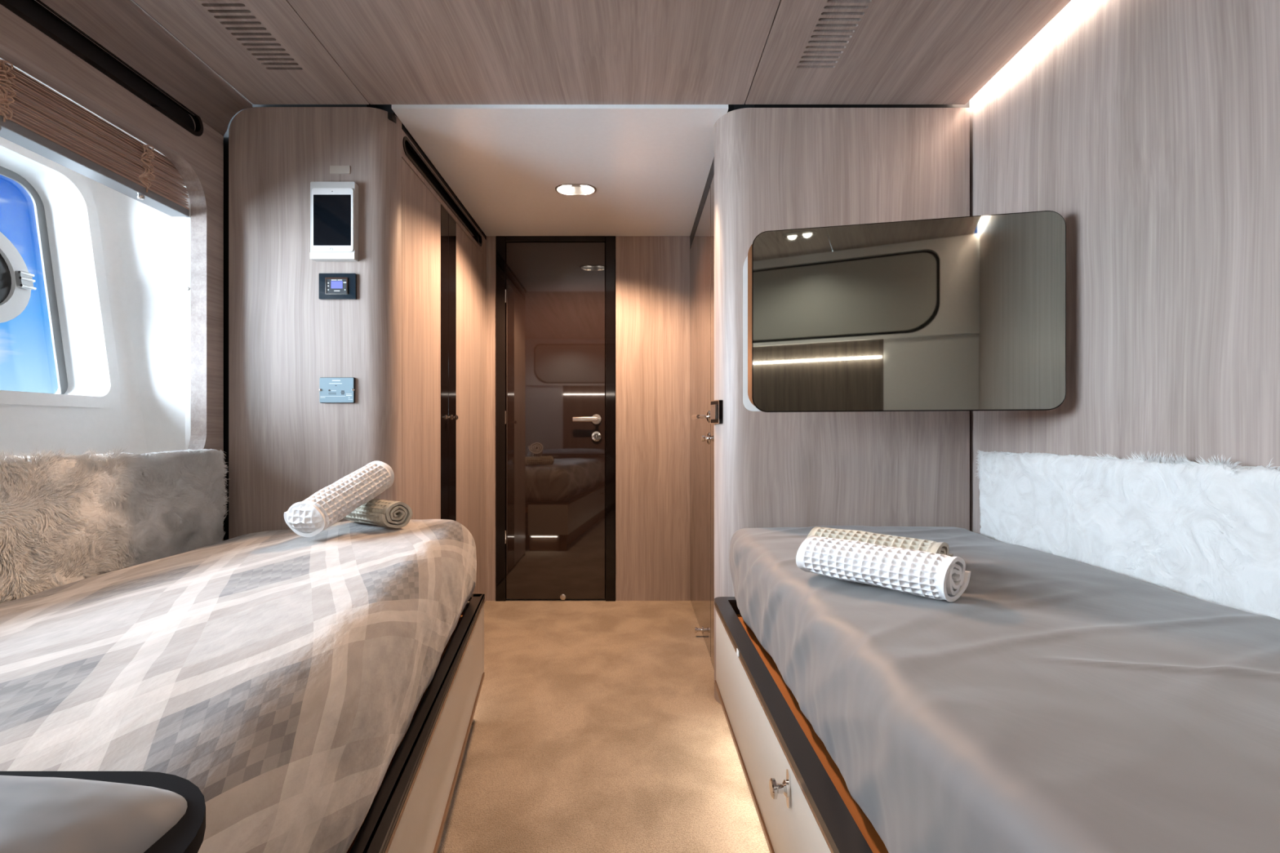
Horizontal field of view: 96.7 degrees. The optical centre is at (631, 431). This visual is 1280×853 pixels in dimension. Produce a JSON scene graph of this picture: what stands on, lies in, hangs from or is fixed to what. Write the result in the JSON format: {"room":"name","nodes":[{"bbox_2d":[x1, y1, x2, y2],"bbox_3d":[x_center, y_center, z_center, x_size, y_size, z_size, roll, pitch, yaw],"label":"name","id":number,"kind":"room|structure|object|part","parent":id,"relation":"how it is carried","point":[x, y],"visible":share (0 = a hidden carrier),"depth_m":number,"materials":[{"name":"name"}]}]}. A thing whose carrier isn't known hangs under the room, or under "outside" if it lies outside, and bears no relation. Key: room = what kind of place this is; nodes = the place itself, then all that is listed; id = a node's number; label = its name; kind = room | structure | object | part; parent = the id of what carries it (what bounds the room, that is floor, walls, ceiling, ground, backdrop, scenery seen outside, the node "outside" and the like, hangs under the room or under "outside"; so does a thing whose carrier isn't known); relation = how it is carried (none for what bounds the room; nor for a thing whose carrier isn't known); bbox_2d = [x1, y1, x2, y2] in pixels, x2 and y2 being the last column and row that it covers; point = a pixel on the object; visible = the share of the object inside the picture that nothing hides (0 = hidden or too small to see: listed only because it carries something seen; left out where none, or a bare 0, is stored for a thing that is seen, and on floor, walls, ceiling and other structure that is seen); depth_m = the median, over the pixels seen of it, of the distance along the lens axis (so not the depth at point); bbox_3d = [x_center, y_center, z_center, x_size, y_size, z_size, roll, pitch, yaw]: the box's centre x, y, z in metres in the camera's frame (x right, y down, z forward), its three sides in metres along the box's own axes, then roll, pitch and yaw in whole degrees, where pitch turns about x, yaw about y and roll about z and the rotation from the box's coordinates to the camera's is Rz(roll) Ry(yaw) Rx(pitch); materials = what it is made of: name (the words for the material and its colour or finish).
{"room":"yacht cabin","nodes":[
{"label":"yacht cabin","id":0,"kind":"room"},
{"bbox_2d":[0,771,205,852],"bbox_3d":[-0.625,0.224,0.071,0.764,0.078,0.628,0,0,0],"label":"chair","id":1,"kind":"object","parent":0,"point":[41,811],"visible":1,"depth_m":0.32,"materials":[{"name":"grey leather"}]},
{"bbox_2d":[0,0,252,541],"bbox_3d":[-1.317,-0.076,0.710,0.146,2.000,2.319,0,0,0],"label":"wall","id":2,"kind":"structure","parent":0,"point":[122,27],"depth_m":1.65,"materials":[{"name":"brown wood"}]},
{"bbox_2d":[0,57,191,457],"bbox_3d":[-1.631,-0.366,0.776,0.483,1.020,2.153,0,0,0],"label":"window","id":3,"kind":"structure","parent":2,"relation":"in","point":[137,257],"depth_m":1.78,"materials":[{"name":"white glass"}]},
{"bbox_3d":[-1.784,-0.441,1.525,0.038,0.224,0.224,0,0,0],"label":"port pane","id":4,"kind":"part","parent":3,"relation":"part of","materials":[{"name":"clear glass"}]},
{"bbox_3d":[-1.672,-0.441,0.864,0.111,0.740,1.897,0,0,0],"label":"moulding","id":5,"kind":"part","parent":3,"relation":"part of","materials":[{"name":"white plastic"}]},
{"bbox_3d":[-1.674,-0.366,0.776,0.149,1.020,2.153,0,0,0],"label":"hull panel","id":6,"kind":"part","parent":3,"relation":"part of","materials":[{"name":"white plastic"}]},
{"bbox_2d":[0,58,189,217],"bbox_3d":[-1.417,-0.746,0.798,0.069,0.162,1.996,0,0,0],"label":"window blind","id":7,"kind":"object","parent":3,"relation":"attached to","point":[34,117],"visible":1,"depth_m":1.46,"materials":[{"name":"brown wood"}]},
{"bbox_3d":[-1.391,-0.756,1.263,0.016,0.137,0.039,0,0,0],"label":"ladder cord","id":8,"kind":"part","parent":7,"relation":"part of","materials":[{"name":"brown fabric"}]},
{"bbox_3d":[-1.423,-0.689,0.798,0.055,0.023,1.996,0,0,0],"label":"rail","id":9,"kind":"part","parent":7,"relation":"part of","materials":[{"name":"brown wood"}]},
{"bbox_3d":[-1.391,-0.757,1.634,0.016,0.137,0.043,0,0,0],"label":"ladder cord","id":10,"kind":"part","parent":7,"relation":"part of","materials":[{"name":"brown fabric"}]},
{"bbox_2d":[0,0,203,136],"bbox_3d":[-1.351,-0.945,1.036,0.027,0.074,1.484,0,0,0],"label":"air slot","id":11,"kind":"object","parent":2,"relation":"attached to","point":[33,12],"visible":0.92,"depth_m":1.45,"materials":[{"name":"black plastic"}]},
{"bbox_2d":[0,446,228,603],"bbox_3d":[-1.299,0.198,1.054,0.078,0.332,1.507,0,0,0],"label":"pad","id":12,"kind":"object","parent":2,"relation":"attached to","point":[64,519],"visible":0.96,"depth_m":1.36,"materials":[{"name":"beige fur"}]},
{"bbox_3d":[-1.298,-1.022,0.710,0.108,0.107,2.319,0,0,0],"label":"cove panel","id":13,"kind":"part","parent":2,"relation":"part of","materials":[{"name":"brown wood"}]},
{"bbox_2d":[80,75,486,603],"bbox_3d":[-1.294,-0.131,2.528,1.013,2.110,1.346,0,0,0],"label":"wall","id":14,"kind":"structure","parent":0,"point":[282,446],"depth_m":1.87,"materials":[{"name":"brown wood"}]},
{"bbox_3d":[-1.053,-0.072,1.886,0.542,1.992,0.076,0,0,-8],"label":"rounded panel","id":15,"kind":"part","parent":14,"relation":"part of","materials":[{"name":"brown wood"}]},
{"bbox_2d":[309,182,358,261],"bbox_3d":[-0.970,-0.685,1.857,0.144,0.252,0.031,0,0,0],"label":"tablet","id":16,"kind":"object","parent":14,"relation":"attached to","point":[334,206],"visible":1,"depth_m":1.84,"materials":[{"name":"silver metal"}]},
{"bbox_2d":[319,377,355,403],"bbox_3d":[-0.964,-0.135,1.866,0.116,0.084,0.014,0,0,0],"label":"control panel","id":17,"kind":"object","parent":14,"relation":"attached to","point":[331,389],"visible":1,"depth_m":1.86,"materials":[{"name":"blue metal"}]},
{"bbox_2d":[320,380,351,396],"bbox_3d":[-0.965,-0.136,1.862,0.106,0.064,0.001,0,0,0],"label":"print","id":18,"kind":"object","parent":17,"relation":"attached to","point":[327,388],"depth_m":1.86},
{"bbox_2d":[319,273,356,299],"bbox_3d":[-0.963,-0.476,1.866,0.120,0.084,0.014,0,0,0],"label":"thermostat","id":19,"kind":"object","parent":14,"relation":"attached to","point":[331,286],"visible":1,"depth_m":1.86,"materials":[{"name":"black plastic"}]},
{"bbox_2d":[329,165,350,173],"bbox_3d":[-0.958,-0.861,1.871,0.065,0.026,0.003,0,0,0],"label":"tag","id":20,"kind":"object","parent":14,"relation":"attached to","point":[333,169],"visible":1,"depth_m":1.87,"materials":[{"name":"beige plastic"}]},
{"bbox_2d":[482,231,689,600],"bbox_3d":[-0.200,-0.131,3.151,1.600,2.110,0.100,0,0,0],"label":"wall","id":21,"kind":"structure","parent":0,"point":[652,273],"depth_m":3.10,"materials":[{"name":"brown wood"}]},
{"bbox_3d":[-0.764,-0.070,3.116,0.052,1.988,0.030,0,0,0],"label":"wood panel","id":22,"kind":"part","parent":21,"relation":"part of","materials":[{"name":"brown wood"}]},
{"bbox_2d":[495,235,615,601],"bbox_3d":[-0.411,-0.070,3.090,0.651,1.988,0.082,0,0,0],"label":"door","id":23,"kind":"structure","parent":21,"relation":"in","point":[550,290],"depth_m":3.10,"materials":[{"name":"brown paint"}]},
{"bbox_3d":[-0.247,-0.065,3.055,0.138,0.024,0.012,0,0,0],"label":"lever","id":24,"kind":"part","parent":23,"relation":"part of","materials":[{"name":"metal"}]},
{"bbox_3d":[0.117,-0.070,3.116,0.405,1.988,0.030,0,0,0],"label":"wood panel","id":25,"kind":"part","parent":21,"relation":"part of","materials":[{"name":"brown wood"}]},
{"bbox_2d":[132,0,1071,235],"bbox_3d":[-0.475,-1.150,1.351,3.450,0.172,3.801,0,0,0],"label":"ceiling","id":26,"kind":"structure","parent":0,"point":[728,52],"depth_m":1.70,"materials":[{"name":"brown wood"}]},
{"bbox_3d":[-1.052,-1.083,0.711,0.382,0.014,2.322,0,0,0],"label":"panel","id":27,"kind":"part","parent":26,"relation":"part of","materials":[{"name":"brown wood"}]},
{"bbox_3d":[-0.243,-1.083,0.711,1.230,0.014,2.322,0,0,0],"label":"panel","id":28,"kind":"part","parent":26,"relation":"part of","materials":[{"name":"brown wood"}]},
{"bbox_2d":[555,183,595,195],"bbox_3d":[-0.244,-1.077,2.500,0.180,0.033,0.112,0,0,0],"label":"recessed light","id":29,"kind":"object","parent":26,"relation":"in","point":[564,188],"visible":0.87,"depth_m":2.54,"materials":[{"name":"glass"}]},
{"bbox_3d":[0.737,-1.083,0.711,0.724,0.014,2.322,0,0,0],"label":"panel","id":30,"kind":"part","parent":26,"relation":"part of","materials":[{"name":"brown wood"}]},
{"bbox_2d":[437,599,769,852],"bbox_3d":[-0.050,0.944,1.375,2.700,0.040,3.751,0,0,0],"label":"floor","id":31,"kind":"structure","parent":0,"point":[599,726],"depth_m":1.69,"materials":[{"name":"beige carpet"}]},
{"bbox_2d":[346,594,484,852],"bbox_3d":[-0.746,0.728,0.729,1.181,0.392,2.278,0,0,0],"label":"bed base","id":32,"kind":"object","parent":31,"relation":"on","point":[408,812],"visible":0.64,"depth_m":1.09,"materials":[{"name":"beige paint"}]},
{"bbox_2d":[0,519,476,852],"bbox_3d":[-0.722,0.414,0.724,1.080,0.285,2.268,0,0,0],"label":"plaid throw","id":33,"kind":"object","parent":32,"relation":"on","point":[282,675],"visible":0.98,"depth_m":0.72,"materials":[{"name":"grey fabric"}]},
{"bbox_2d":[284,461,394,537],"bbox_3d":[-0.787,0.176,1.550,0.120,0.179,0.312,0,0,13],"label":"waffle towel","id":34,"kind":"object","parent":33,"relation":"on","point":[326,507],"visible":1,"depth_m":1.48,"materials":[{"name":"white fabric"}]},
{"bbox_2d":[343,498,412,528],"bbox_3d":[-0.751,0.234,1.657,0.259,0.076,0.093,0,0,37],"label":"waffle towel","id":35,"kind":"object","parent":33,"relation":"on","point":[395,514],"visible":0.79,"depth_m":1.60,"materials":[{"name":"beige fabric"}]},
{"bbox_3d":[-0.331,0.673,0.726,0.018,0.231,2.297,0,0,-8],"label":"panel","id":36,"kind":"part","parent":32,"relation":"part of","materials":[{"name":"beige paint"}]},
{"bbox_3d":[-0.328,0.796,0.728,0.020,0.012,2.301,0,0,-8],"label":"trim","id":37,"kind":"part","parent":32,"relation":"part of","materials":[{"name":"beige wood"}]},
{"bbox_3d":[-0.634,0.673,1.855,0.303,0.231,0.021,0,0,0],"label":"foot panel","id":38,"kind":"part","parent":32,"relation":"part of","materials":[{"name":"beige paint"}]},
{"bbox_3d":[-0.634,0.539,1.847,0.304,0.015,0.043,0,0,0],"label":"foot rail","id":39,"kind":"part","parent":32,"relation":"part of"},
{"bbox_2d":[401,157,481,594],"bbox_3d":[-0.783,-0.019,2.481,0.046,1.847,1.042,0,0,0],"label":"wardrobe","id":40,"kind":"object","parent":31,"relation":"on","point":[442,266],"visible":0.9,"depth_m":2.32,"materials":[{"name":"brown wood"}]},
{"bbox_3d":[-0.798,-0.019,2.159,0.016,1.847,0.397,0,0,0],"label":"door","id":41,"kind":"part","parent":40,"relation":"part of","materials":[{"name":"brown wood"}]},
{"bbox_3d":[-0.775,-0.061,2.425,0.030,0.021,0.021,0,0,0],"label":"knob","id":42,"kind":"part","parent":40,"relation":"part of","materials":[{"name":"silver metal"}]},
{"bbox_3d":[-0.798,-0.019,2.784,0.016,1.847,0.436,0,0,0],"label":"door","id":43,"kind":"part","parent":40,"relation":"part of","materials":[{"name":"brown wood"}]},
{"bbox_2d":[714,596,888,852],"bbox_3d":[0.680,0.728,0.710,0.886,0.392,2.240,0,0,0],"label":"bed base","id":44,"kind":"object","parent":31,"relation":"on","point":[802,801],"visible":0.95,"depth_m":1.07,"materials":[{"name":"beige paint"}]},
{"bbox_3d":[0.274,0.796,0.698,0.020,0.012,2.216,0,0,0],"label":"trim","id":45,"kind":"part","parent":44,"relation":"part of","materials":[{"name":"beige wood"}]},
{"bbox_3d":[0.277,0.673,1.112,0.018,0.231,1.376,0,0,0],"label":"drawer","id":46,"kind":"part","parent":44,"relation":"part of","materials":[{"name":"beige paint"}]},
{"bbox_3d":[0.274,0.552,0.698,0.020,0.010,2.216,0,0,0],"label":"bronze trim","id":47,"kind":"part","parent":44,"relation":"part of","materials":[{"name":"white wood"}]},
{"bbox_3d":[0.251,0.606,0.965,0.028,0.031,0.031,0,0,0],"label":"knob","id":48,"kind":"part","parent":44,"relation":"part of","materials":[{"name":"silver metal"}]},
{"bbox_3d":[0.267,0.606,0.965,0.003,0.064,0.016,0,0,0],"label":"knob plate","id":49,"kind":"part","parent":44,"relation":"part of","materials":[{"name":"silver metal"}]},
{"bbox_2d":[728,525,1279,852],"bbox_3d":[0.692,0.429,0.726,0.775,0.262,2.272,0,0,0],"label":"sheet","id":50,"kind":"object","parent":44,"relation":"on","point":[1057,704],"visible":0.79,"depth_m":0.69,"materials":[{"name":"grey fabric"}]},
{"bbox_2d":[806,526,953,556],"bbox_3d":[0.539,0.261,1.258,0.115,0.075,0.283,0,0,-44],"label":"waffle towel","id":51,"kind":"object","parent":50,"relation":"on","point":[930,546],"visible":0.33,"depth_m":1.21,"materials":[{"name":"white fabric"}]},
{"bbox_2d":[795,535,970,602],"bbox_3d":[0.483,0.262,1.115,0.127,0.083,0.292,0,0,-41],"label":"waffle towel","id":52,"kind":"object","parent":50,"relation":"on","point":[936,576],"visible":1,"depth_m":1.05,"materials":[{"name":"white fabric"}]},
{"bbox_2d":[689,102,750,670],"bbox_3d":[0.810,-0.126,2.582,0.980,2.100,1.238,0,0,0],"label":"wall","id":53,"kind":"structure","parent":0,"point":[710,180],"depth_m":2.25,"materials":[{"name":"brown paint"}]},
{"bbox_2d":[689,188,710,655],"bbox_3d":[0.305,-0.037,2.701,0.089,1.907,0.794,0,0,0],"label":"door","id":54,"kind":"structure","parent":53,"relation":"in","point":[700,251],"depth_m":2.59,"materials":[{"name":"brown paint"}]},
{"bbox_3d":[0.273,-0.061,2.405,0.025,0.025,0.124,0,0,0],"label":"lever","id":55,"kind":"part","parent":54,"relation":"part of","materials":[{"name":"silver metal"}]},
{"bbox_3d":[0.335,-1.029,2.550,0.030,0.070,1.101,0,0,0],"label":"head trim","id":56,"kind":"part","parent":53,"relation":"part of","materials":[{"name":"grey metal"}]},
{"bbox_3d":[0.335,-0.035,2.133,0.030,1.917,0.326,0,0,0],"label":"frame panel","id":57,"kind":"part","parent":53,"relation":"part of","materials":[{"name":"brown paint"}]},
{"bbox_2d":[710,400,723,423],"bbox_3d":[0.289,-0.066,1.940,0.024,0.080,0.060,0,0,-20],"label":"light switch","id":58,"kind":"object","parent":53,"relation":"attached to","point":[716,406],"visible":1,"depth_m":1.92,"materials":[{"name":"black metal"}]},
{"bbox_2d":[714,100,969,704],"bbox_3d":[0.794,-0.126,1.935,1.012,2.100,0.125,0,0,0],"label":"wall","id":59,"kind":"structure","parent":0,"point":[777,166],"depth_m":1.87,"materials":[{"name":"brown wood"}]},
{"bbox_2d":[742,210,1066,412],"bbox_3d":[0.738,-0.304,1.686,0.794,0.503,0.371,0,0,12],"label":"wall tv","id":60,"kind":"object","parent":59,"relation":"attached to","point":[963,313],"visible":1,"depth_m":1.50,"materials":[{"name":"black glass"}]},
{"bbox_2d":[969,0,1279,533],"bbox_3d":[1.147,-0.131,0.712,0.040,2.110,2.423,0,0,0],"label":"wall","id":61,"kind":"structure","parent":0,"point":[1152,127],"depth_m":1.23,"materials":[{"name":"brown wood"}]},
{"bbox_2d":[974,449,1279,619],"bbox_3d":[1.102,0.206,1.054,0.047,0.338,1.508,0,0,0],"label":"pad","id":62,"kind":"object","parent":61,"relation":"attached to","point":[1210,532],"visible":0.88,"depth_m":1.19,"materials":[{"name":"white fur"}]}
]}

